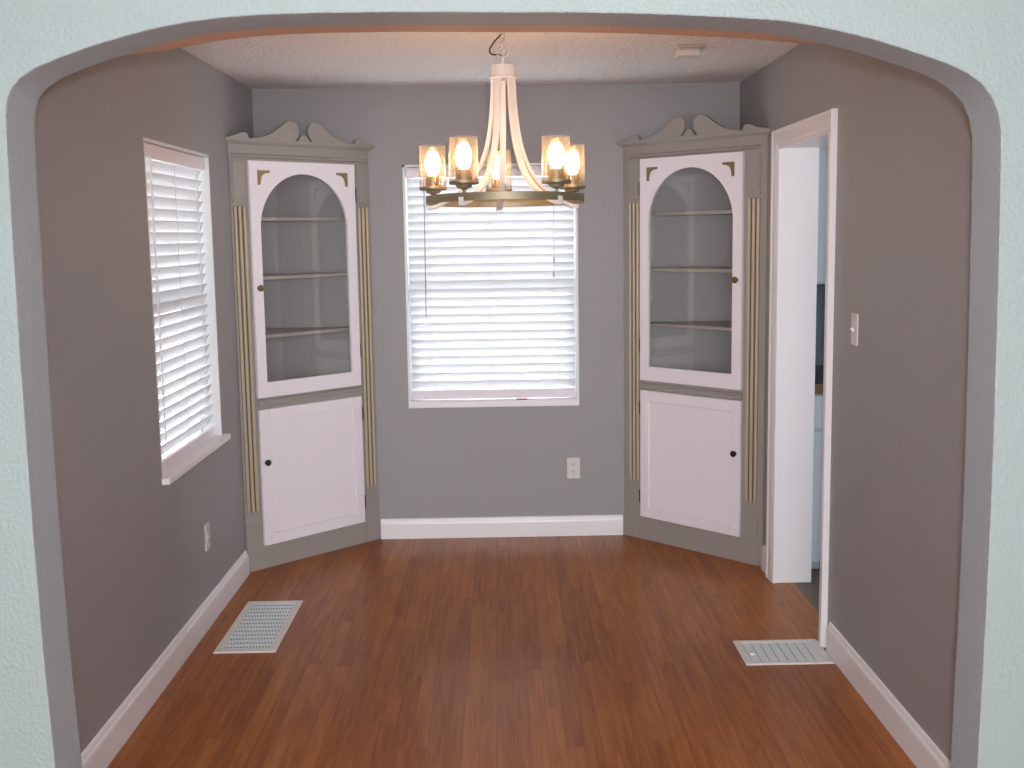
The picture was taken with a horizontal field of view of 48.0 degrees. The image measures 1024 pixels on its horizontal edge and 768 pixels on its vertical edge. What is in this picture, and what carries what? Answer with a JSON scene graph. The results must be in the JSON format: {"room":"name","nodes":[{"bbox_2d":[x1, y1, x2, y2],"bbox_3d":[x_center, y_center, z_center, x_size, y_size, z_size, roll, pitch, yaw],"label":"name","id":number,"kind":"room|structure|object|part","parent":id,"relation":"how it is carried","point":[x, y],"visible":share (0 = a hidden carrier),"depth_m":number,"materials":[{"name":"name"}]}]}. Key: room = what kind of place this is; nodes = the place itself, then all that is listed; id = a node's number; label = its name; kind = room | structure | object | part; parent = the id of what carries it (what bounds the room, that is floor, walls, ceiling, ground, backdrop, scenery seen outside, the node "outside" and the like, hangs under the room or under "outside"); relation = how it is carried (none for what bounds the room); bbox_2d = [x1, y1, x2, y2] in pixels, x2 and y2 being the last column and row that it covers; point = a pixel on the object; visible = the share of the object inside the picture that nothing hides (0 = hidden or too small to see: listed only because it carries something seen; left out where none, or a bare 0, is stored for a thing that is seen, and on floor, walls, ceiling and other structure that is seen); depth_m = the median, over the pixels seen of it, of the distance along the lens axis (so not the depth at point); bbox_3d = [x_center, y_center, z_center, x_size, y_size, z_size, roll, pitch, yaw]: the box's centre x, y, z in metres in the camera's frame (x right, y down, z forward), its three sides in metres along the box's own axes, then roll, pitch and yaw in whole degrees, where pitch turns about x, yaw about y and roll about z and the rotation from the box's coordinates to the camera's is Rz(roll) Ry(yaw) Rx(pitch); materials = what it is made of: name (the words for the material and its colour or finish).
{"room":"dining room","nodes":[
{"label":"dining room","id":0,"kind":"room"},
{"bbox_2d":[35,48,253,752],"bbox_3d":[-1.414,-0.116,4.486,0.160,2.440,3.494,-1,7,0],"label":"wall","id":1,"kind":"structure","parent":0,"point":[137,567],"depth_m":3.92,"materials":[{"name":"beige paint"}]},
{"bbox_2d":[81,550,248,767],"bbox_3d":[-1.304,1.072,4.322,0.016,0.123,2.857,-1,7,0],"label":"baseboard","id":2,"kind":"structure","parent":1,"relation":"attached to","point":[113,735],"depth_m":4.25,"materials":[{"name":"white wood"}]},
{"bbox_2d":[143,137,230,484],"bbox_3d":[-1.401,-0.321,4.758,0.187,1.292,0.998,-1,7,0],"label":"window","id":3,"kind":"structure","parent":1,"relation":"in","point":[176,470],"depth_m":5.17,"materials":[{"name":"plastic"}]},
{"bbox_2d":[144,143,214,470],"bbox_3d":[-1.374,-0.321,4.747,0.063,1.262,0.920,-1,7,0],"label":"blind","id":4,"kind":"object","parent":3,"relation":"attached to","point":[173,195],"visible":0.66,"depth_m":4.75,"materials":[{"name":"white plastic"}]},
{"bbox_3d":[-1.376,-0.271,4.435,0.037,1.189,0.002,-1,7,0],"label":"ladder cord","id":5,"kind":"part","parent":4,"relation":"part of","materials":[{"name":"white fabric"}]},
{"bbox_3d":[-1.390,-0.925,4.669,0.050,0.044,0.916,-1,7,0],"label":"head rail","id":6,"kind":"part","parent":4,"relation":"part of","materials":[{"name":"white plastic"}]},
{"bbox_3d":[-1.379,-0.311,4.743,0.037,1.189,0.002,-1,7,0],"label":"ladder cord","id":7,"kind":"part","parent":4,"relation":"part of","materials":[{"name":"white fabric"}]},
{"bbox_3d":[-1.370,0.278,4.825,0.027,0.053,0.916,-1,7,0],"label":"rail","id":8,"kind":"part","parent":4,"relation":"part of","materials":[{"name":"white plastic"}]},
{"bbox_3d":[-1.383,-0.353,5.070,0.037,1.189,0.002,-1,7,0],"label":"ladder cord","id":9,"kind":"part","parent":4,"relation":"part of","materials":[{"name":"white fabric"}]},
{"bbox_3d":[-1.433,-0.012,4.787,0.028,0.649,0.928,-1,7,0],"label":"sash","id":10,"kind":"part","parent":3,"relation":"part of","materials":[{"name":"plastic"}]},
{"bbox_3d":[-1.354,0.306,4.840,0.112,0.026,0.998,-1,7,0],"label":"sill","id":11,"kind":"part","parent":3,"relation":"part of","materials":[{"name":"white wood"}]},
{"bbox_2d":[204,521,210,550],"bbox_3d":[-1.321,0.661,4.994,0.008,0.116,0.072,-1,7,0],"label":"power outlet","id":12,"kind":"object","parent":1,"relation":"attached to","point":[206,526],"visible":1,"depth_m":4.98,"materials":[{"name":"beige plastic"}]},
{"bbox_2d":[182,32,800,88],"bbox_3d":[0.041,-0.992,1.360,6.900,0.060,9.500,-1,7,0],"label":"ceiling","id":13,"kind":"structure","parent":0,"point":[358,59],"depth_m":5.13,"materials":[{"name":"paint"}]},
{"bbox_2d":[419,32,585,210],"bbox_3d":[-0.013,-0.998,4.311,0.642,0.679,0.634,-6,9,-35],"label":"chandelier","id":14,"kind":"object","parent":13,"relation":"hanging from","point":[499,196],"visible":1,"depth_m":4.28,"materials":[{"name":"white wood"}]},
{"bbox_3d":[-0.304,-0.844,4.406,0.058,0.096,0.058,-1,6,0],"label":"light bulb","id":15,"kind":"part","parent":14,"relation":"part of","materials":[{"name":"beige glass"}]},
{"bbox_2d":[425,176,440,185],"bbox_3d":[-0.303,-0.777,4.413,0.058,0.040,0.058,-1,6,0],"label":"socket","id":16,"kind":"object","parent":14,"relation":"attached to","point":[429,180],"depth_m":4.39,"materials":[{"name":"gold metal"}]},
{"bbox_3d":[-0.192,-0.909,4.370,0.266,0.482,0.028,1,8,11],"label":"arm","id":17,"kind":"part","parent":14,"relation":"part of","materials":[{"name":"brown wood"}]},
{"bbox_3d":[-0.173,-0.813,4.101,0.058,0.096,0.058,-1,6,0],"label":"light bulb","id":18,"kind":"part","parent":14,"relation":"part of","materials":[{"name":"beige glass"}]},
{"bbox_3d":[-0.173,-0.802,4.103,0.103,0.154,0.103,-1,6,0],"label":"lamp shade","id":19,"kind":"part","parent":14,"relation":"part of","materials":[{"name":"clear glass"}]},
{"bbox_2d":[456,169,471,179],"bbox_3d":[-0.172,-0.746,4.109,0.058,0.040,0.058,-1,6,0],"label":"socket","id":20,"kind":"object","parent":14,"relation":"attached to","point":[461,174],"depth_m":4.08,"materials":[{"name":"gold metal"}]},
{"bbox_3d":[-0.114,-0.891,4.193,0.026,0.476,0.276,3,9,30],"label":"arm","id":21,"kind":"part","parent":14,"relation":"part of","materials":[{"name":"brown wood"}]},
{"bbox_3d":[-0.054,-0.872,4.623,0.058,0.096,0.058,-1,6,0],"label":"light bulb","id":22,"kind":"part","parent":14,"relation":"part of","materials":[{"name":"beige glass"}]},
{"bbox_3d":[-0.060,-1.263,4.297,0.054,0.097,0.006,-1,6,0],"label":"electric cord","id":23,"kind":"part","parent":14,"relation":"part of","materials":[{"name":"black plastic"}]},
{"bbox_2d":[492,179,505,188],"bbox_3d":[-0.053,-0.804,4.630,0.058,0.040,0.058,-1,6,0],"label":"socket","id":24,"kind":"object","parent":14,"relation":"attached to","point":[495,182],"depth_m":4.61,"materials":[{"name":"gold metal"}]},
{"bbox_3d":[-0.054,-0.861,4.624,0.103,0.154,0.103,-1,6,0],"label":"lamp shade","id":25,"kind":"part","parent":14,"relation":"part of","materials":[{"name":"clear glass"}]},
{"bbox_3d":[-0.045,-0.926,4.501,0.023,0.486,0.257,-2,7,-5],"label":"arm","id":26,"kind":"part","parent":14,"relation":"part of","materials":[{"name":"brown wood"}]},
{"bbox_3d":[0.080,-0.896,4.210,0.026,0.477,0.275,-7,10,-39],"label":"arm","id":27,"kind":"part","parent":14,"relation":"part of","materials":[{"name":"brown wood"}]},
{"bbox_3d":[0.125,-0.917,4.399,0.264,0.483,0.028,-4,8,-21],"label":"arm","id":28,"kind":"part","parent":14,"relation":"part of","materials":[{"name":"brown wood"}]},
{"bbox_2d":[548,168,563,178],"bbox_3d":[0.159,-0.754,4.138,0.058,0.040,0.058,-1,6,0],"label":"socket","id":29,"kind":"object","parent":14,"relation":"attached to","point":[553,173],"depth_m":4.11,"materials":[{"name":"gold metal"}]},
{"bbox_3d":[0.158,-0.822,4.131,0.058,0.096,0.058,-1,6,0],"label":"light bulb","id":30,"kind":"part","parent":14,"relation":"part of","materials":[{"name":"beige glass"}]},
{"bbox_3d":[0.158,-0.811,4.132,0.103,0.154,0.103,-1,6,0],"label":"lamp shade","id":31,"kind":"part","parent":14,"relation":"part of","materials":[{"name":"clear glass"}]},
{"bbox_3d":[0.232,-0.858,4.453,0.058,0.096,0.058,-1,6,0],"label":"light bulb","id":32,"kind":"part","parent":14,"relation":"part of","materials":[{"name":"beige glass"}]},
{"bbox_2d":[565,174,579,184],"bbox_3d":[0.233,-0.790,4.461,0.058,0.040,0.058,-1,6,0],"label":"socket","id":33,"kind":"object","parent":14,"relation":"attached to","point":[575,178],"depth_m":4.43,"materials":[{"name":"gold metal"}]},
{"bbox_2d":[672,45,705,58],"bbox_3d":[0.751,-1.409,4.885,0.125,0.044,0.116,-1,7,0],"label":"ceiling vent","id":34,"kind":"object","parent":13,"relation":"attached to","point":[680,51],"visible":1,"depth_m":4.83,"materials":[{"name":"beige plastic"}]},
{"bbox_3d":[0.751,-1.426,4.886,0.125,0.012,0.110,-1,7,0],"label":"mounting plate","id":35,"kind":"part","parent":34,"relation":"part of","materials":[{"name":"beige plastic"}]},
{"bbox_2d":[252,82,739,538],"bbox_3d":[-0.164,-0.377,6.308,2.778,2.550,0.160,-1,7,0],"label":"wall","id":36,"kind":"structure","parent":0,"point":[468,461],"depth_m":6.21,"materials":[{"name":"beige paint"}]},
{"bbox_2d":[402,163,578,407],"bbox_3d":[-0.109,-0.533,6.280,0.932,1.308,0.167,-1,7,0],"label":"window","id":37,"kind":"structure","parent":36,"relation":"in","point":[546,401],"depth_m":6.28,"materials":[{"name":"plastic"}]},
{"bbox_2d":[406,166,574,399],"bbox_3d":[-0.109,-0.541,6.246,0.900,1.254,0.075,-1,7,0],"label":"blind","id":38,"kind":"object","parent":37,"relation":"attached to","point":[485,274],"visible":0.84,"depth_m":6.27,"materials":[{"name":"white plastic"}]},
{"bbox_3d":[-0.445,-0.528,6.255,0.002,1.182,0.037,-1,7,0],"label":"ladder cord","id":39,"kind":"part","parent":38,"relation":"part of","materials":[{"name":"white fabric"}]},
{"bbox_3d":[-0.118,-1.143,6.180,0.896,0.044,0.050,-1,7,0],"label":"head rail","id":40,"kind":"part","parent":38,"relation":"part of","materials":[{"name":"white plastic"}]},
{"bbox_3d":[-0.109,-0.533,6.258,0.002,1.182,0.037,-1,7,0],"label":"ladder cord","id":41,"kind":"part","parent":38,"relation":"part of","materials":[{"name":"white fabric"}]},
{"bbox_3d":[-0.100,0.053,6.335,0.896,0.053,0.027,-1,7,0],"label":"rail","id":42,"kind":"part","parent":38,"relation":"part of","materials":[{"name":"white plastic"}]},
{"bbox_3d":[0.227,-0.539,6.261,0.002,1.182,0.037,-1,7,0],"label":"ladder cord","id":43,"kind":"part","parent":38,"relation":"part of","materials":[{"name":"white fabric"}]},
{"bbox_3d":[-0.114,-0.851,6.296,0.908,0.657,0.028,-1,7,0],"label":"sash","id":44,"kind":"part","parent":37,"relation":"part of","materials":[{"name":"plastic"}]},
{"bbox_3d":[-0.104,-0.226,6.348,0.908,0.657,0.028,-1,7,0],"label":"sash","id":45,"kind":"part","parent":37,"relation":"part of","materials":[{"name":"plastic"}]},
{"bbox_3d":[-0.099,0.102,6.325,0.932,0.036,0.092,-1,7,0],"label":"sill","id":46,"kind":"part","parent":37,"relation":"part of","materials":[{"name":"white wood"}]},
{"bbox_2d":[381,515,622,538],"bbox_3d":[-0.055,0.791,6.373,1.339,0.112,0.016,-1,7,0],"label":"baseboard","id":47,"kind":"structure","parent":36,"relation":"attached to","point":[572,525],"depth_m":6.37,"materials":[{"name":"white wood"}]},
{"bbox_2d":[567,458,579,477],"bbox_3d":[0.338,0.463,6.338,0.072,0.116,0.008,-1,7,0],"label":"power outlet","id":48,"kind":"object","parent":36,"relation":"attached to","point":[573,464],"visible":1,"depth_m":6.33,"materials":[{"name":"beige plastic"}]},
{"bbox_2d":[107,534,916,767],"bbox_3d":[0.079,1.482,1.682,6.900,0.050,9.500,-1,7,0],"label":"floor","id":49,"kind":"structure","parent":0,"point":[597,651],"depth_m":4.39,"materials":[{"name":"red wood"}]},
{"bbox_2d":[213,600,302,653],"bbox_3d":[-1.086,1.043,4.976,0.253,0.006,0.652,-1,7,0],"label":"floor vent","id":50,"kind":"object","parent":49,"relation":"in","point":[261,626],"visible":1,"depth_m":4.94,"materials":[{"name":"metal"}]},
{"bbox_2d":[223,603,294,648],"bbox_3d":[-1.086,1.043,4.976,0.193,0.004,0.584,-1,7,0],"label":"grille","id":51,"kind":"object","parent":50,"relation":"attached to","point":[259,625],"depth_m":4.95,"materials":[{"name":"metal"}]},
{"bbox_2d":[225,121,379,572],"bbox_3d":[-1.186,-0.222,6.061,0.465,2.236,0.915,6,10,43],"label":"tall cabinet","id":52,"kind":"object","parent":49,"relation":"on","point":[300,208],"visible":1,"depth_m":6.05,"materials":[{"name":"beige paint"}]},
{"bbox_3d":[-1.236,-0.471,5.657,0.021,0.033,0.033,6,10,43],"label":"door knob","id":53,"kind":"part","parent":52,"relation":"part of","materials":[{"name":"gold metal"}]},
{"bbox_3d":[-1.223,0.395,5.769,0.021,0.033,0.033,6,10,43],"label":"door knob","id":54,"kind":"part","parent":52,"relation":"part of","materials":[{"name":"black metal"}]},
{"bbox_3d":[-1.051,-1.205,5.788,0.028,0.028,0.915,6,10,43],"label":"crown moulding","id":55,"kind":"part","parent":52,"relation":"part of","materials":[{"name":"beige paint"}]},
{"bbox_2d":[261,217,344,221],"bbox_3d":[-1.213,-0.856,5.997,0.370,0.018,0.752,6,10,43],"label":"shelf","id":56,"kind":"object","parent":52,"relation":"attached to","point":[263,219],"depth_m":5.92,"materials":[{"name":"paint"}]},
{"bbox_3d":[-1.048,-0.539,5.874,0.017,1.163,0.648,6,10,43],"label":"glazed door","id":57,"kind":"part","parent":52,"relation":"part of","materials":[{"name":"white wood"}]},
{"bbox_2d":[263,272,346,279],"bbox_3d":[-1.208,-0.567,6.035,0.370,0.018,0.752,6,10,43],"label":"shelf","id":58,"kind":"object","parent":52,"relation":"attached to","point":[266,275],"depth_m":6.06,"materials":[{"name":"paint"}]},
{"bbox_3d":[-1.206,-0.167,6.090,0.404,2.120,0.814,6,10,43],"label":"panel","id":59,"kind":"part","parent":52,"relation":"part of","materials":[{"name":"glass"}]},
{"bbox_2d":[265,327,348,337],"bbox_3d":[-1.204,-0.277,6.073,0.370,0.018,0.752,6,10,43],"label":"shelf","id":60,"kind":"object","parent":52,"relation":"attached to","point":[270,332],"depth_m":6.06,"materials":[{"name":"paint"}]},
{"bbox_3d":[-1.037,0.065,5.960,0.012,0.034,0.652,6,10,43],"label":"moulding","id":61,"kind":"part","parent":52,"relation":"part of","materials":[{"name":"beige paint"}]},
{"bbox_3d":[-1.033,0.441,6.002,0.017,0.692,0.648,6,10,43],"label":"panelled door","id":62,"kind":"part","parent":52,"relation":"part of","materials":[{"name":"white wood"}]},
{"bbox_2d":[616,115,769,565],"bbox_3d":[1.069,-0.256,6.057,0.490,2.236,0.966,-8,10,-43],"label":"tall cabinet","id":63,"kind":"object","parent":49,"relation":"on","point":[695,205],"visible":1,"depth_m":6.04,"materials":[{"name":"beige paint"}]},
{"bbox_2d":[650,321,731,330],"bbox_3d":[1.084,-0.312,6.071,0.394,0.018,0.803,-8,10,-43],"label":"shelf","id":64,"kind":"object","parent":63,"relation":"attached to","point":[654,325],"depth_m":6.06,"materials":[{"name":"paint"}]},
{"bbox_2d":[650,266,731,272],"bbox_3d":[1.079,-0.602,6.033,0.394,0.018,0.803,-8,10,-43],"label":"shelf","id":65,"kind":"object","parent":63,"relation":"attached to","point":[653,269],"depth_m":6.03,"materials":[{"name":"paint"}]},
{"bbox_3d":[0.921,0.402,5.995,0.017,0.692,0.648,-8,10,-43],"label":"panelled door","id":66,"kind":"part","parent":63,"relation":"part of","materials":[{"name":"white wood"}]},
{"bbox_2d":[650,210,732,215],"bbox_3d":[1.075,-0.891,5.995,0.394,0.018,0.803,-8,10,-43],"label":"shelf","id":67,"kind":"object","parent":63,"relation":"attached to","point":[653,212],"depth_m":5.97,"materials":[{"name":"paint"}]},
{"bbox_3d":[0.918,0.036,5.950,0.012,0.034,0.652,-8,10,-43],"label":"moulding","id":68,"kind":"part","parent":63,"relation":"part of","materials":[{"name":"beige paint"}]},
{"bbox_3d":[1.090,-0.202,6.088,0.428,2.120,0.865,-8,10,-43],"label":"panel","id":69,"kind":"part","parent":63,"relation":"part of","materials":[{"name":"glass"}]},
{"bbox_3d":[0.906,-0.573,5.868,0.017,1.163,0.648,-8,10,-43],"label":"glazed door","id":70,"kind":"part","parent":63,"relation":"part of","materials":[{"name":"white wood"}]},
{"bbox_3d":[0.894,-1.234,5.777,0.028,0.028,0.966,-8,10,-43],"label":"crown moulding","id":71,"kind":"part","parent":63,"relation":"part of","materials":[{"name":"beige paint"}]},
{"bbox_3d":[1.108,0.350,5.761,0.021,0.033,0.033,-8,10,-43],"label":"door knob","id":72,"kind":"part","parent":63,"relation":"part of","materials":[{"name":"black metal"}]},
{"bbox_3d":[1.094,-0.511,5.649,0.021,0.033,0.033,-8,10,-43],"label":"door knob","id":73,"kind":"part","parent":63,"relation":"part of","materials":[{"name":"gold metal"}]},
{"bbox_2d":[733,639,834,664],"bbox_3d":[1.073,1.060,4.566,0.341,0.012,0.261,-1,7,0],"label":"floor vent","id":74,"kind":"object","parent":49,"relation":"in","point":[793,651],"visible":1,"depth_m":4.55,"materials":[{"name":"metal"}]},
{"bbox_2d":[811,394,822,568],"bbox_3d":[2.247,0.422,5.941,1.658,0.885,0.801,-1,7,0],"label":"base cabinet","id":75,"kind":"object","parent":49,"relation":"on","point":[818,404],"visible":0.02,"depth_m":5.56,"materials":[{"name":"wood"}]},
{"bbox_3d":[1.630,0.544,5.580,0.402,0.645,0.018,-1,7,0],"label":"cabinet door","id":76,"kind":"part","parent":75,"relation":"part of","materials":[{"name":"white wood"}]},
{"bbox_3d":[1.623,0.130,5.526,0.402,0.160,0.018,-1,7,0],"label":"drawer","id":77,"kind":"part","parent":75,"relation":"part of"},
{"bbox_2d":[815,365,823,393],"bbox_3d":[2.249,-0.041,5.880,1.678,0.045,0.803,-1,7,0],"label":"countertop","id":78,"kind":"structure","parent":75,"relation":"on","point":[819,369],"depth_m":5.68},
{"bbox_2d":[815,365,823,383],"bbox_3d":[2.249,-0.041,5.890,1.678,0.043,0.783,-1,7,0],"label":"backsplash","id":79,"kind":"structure","parent":78,"relation":"on","point":[819,369],"depth_m":5.88,"materials":[{"name":"black"}]},
{"bbox_2d":[0,0,1023,767],"bbox_3d":[-0.002,0.104,2.632,6.800,2.440,0.270,-1,7,0],"label":"wall","id":80,"kind":"structure","parent":0,"point":[974,48],"depth_m":2.50,"materials":[{"name":"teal paint"}]},
{"bbox_2d":[740,43,971,761],"bbox_3d":[1.325,-0.161,4.510,0.165,2.440,3.494,-1,7,0],"label":"wall","id":81,"kind":"structure","parent":0,"point":[904,180],"depth_m":3.76,"materials":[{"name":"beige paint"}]},
{"bbox_2d":[761,544,765,573],"bbox_3d":[1.242,0.863,5.628,0.016,0.123,0.138,-1,7,0],"label":"baseboard","id":82,"kind":"structure","parent":81,"relation":"attached to","point":[763,550],"depth_m":5.65,"materials":[{"name":"white wood"}]},
{"bbox_2d":[766,108,837,647],"bbox_3d":[1.313,-0.055,4.958,0.194,2.114,0.968,-1,7,0],"label":"door frame","id":83,"kind":"structure","parent":81,"relation":"in","point":[795,146],"depth_m":5.30,"materials":[{"name":"white wood"}]},
{"bbox_2d":[850,313,858,345],"bbox_3d":[1.235,-0.199,4.170,0.020,0.116,0.072,-1,7,0],"label":"light switch","id":84,"kind":"object","parent":81,"relation":"attached to","point":[854,317],"visible":1,"depth_m":4.16,"materials":[{"name":"beige plastic"}]},
{"bbox_2d":[826,622,950,767],"bbox_3d":[1.263,1.108,3.744,0.016,0.123,1.647,-1,7,0],"label":"baseboard","id":85,"kind":"structure","parent":81,"relation":"attached to","point":[917,745],"depth_m":3.87,"materials":[{"name":"white wood"}]},
{"bbox_3d":[2.342,-0.419,6.330,2.233,2.550,0.160,-1,7,0],"label":"wall","id":86,"kind":"structure","parent":0,"visible":0},
{"bbox_2d":[815,284,824,364],"bbox_3d":[2.231,-0.340,6.252,1.658,0.452,0.008,-1,7,0],"label":"backsplash","id":87,"kind":"structure","parent":86,"relation":"attached to","point":[820,298],"depth_m":6.24,"materials":[{"name":"stone"}]},
{"bbox_2d":[817,145,827,283],"bbox_3d":[2.224,-0.921,6.000,1.658,0.765,0.338,-1,7,0],"label":"upper cabinet","id":88,"kind":"object","parent":86,"relation":"attached to","point":[823,151],"visible":0.02,"depth_m":5.83,"materials":[{"name":"white wood"}]}
]}

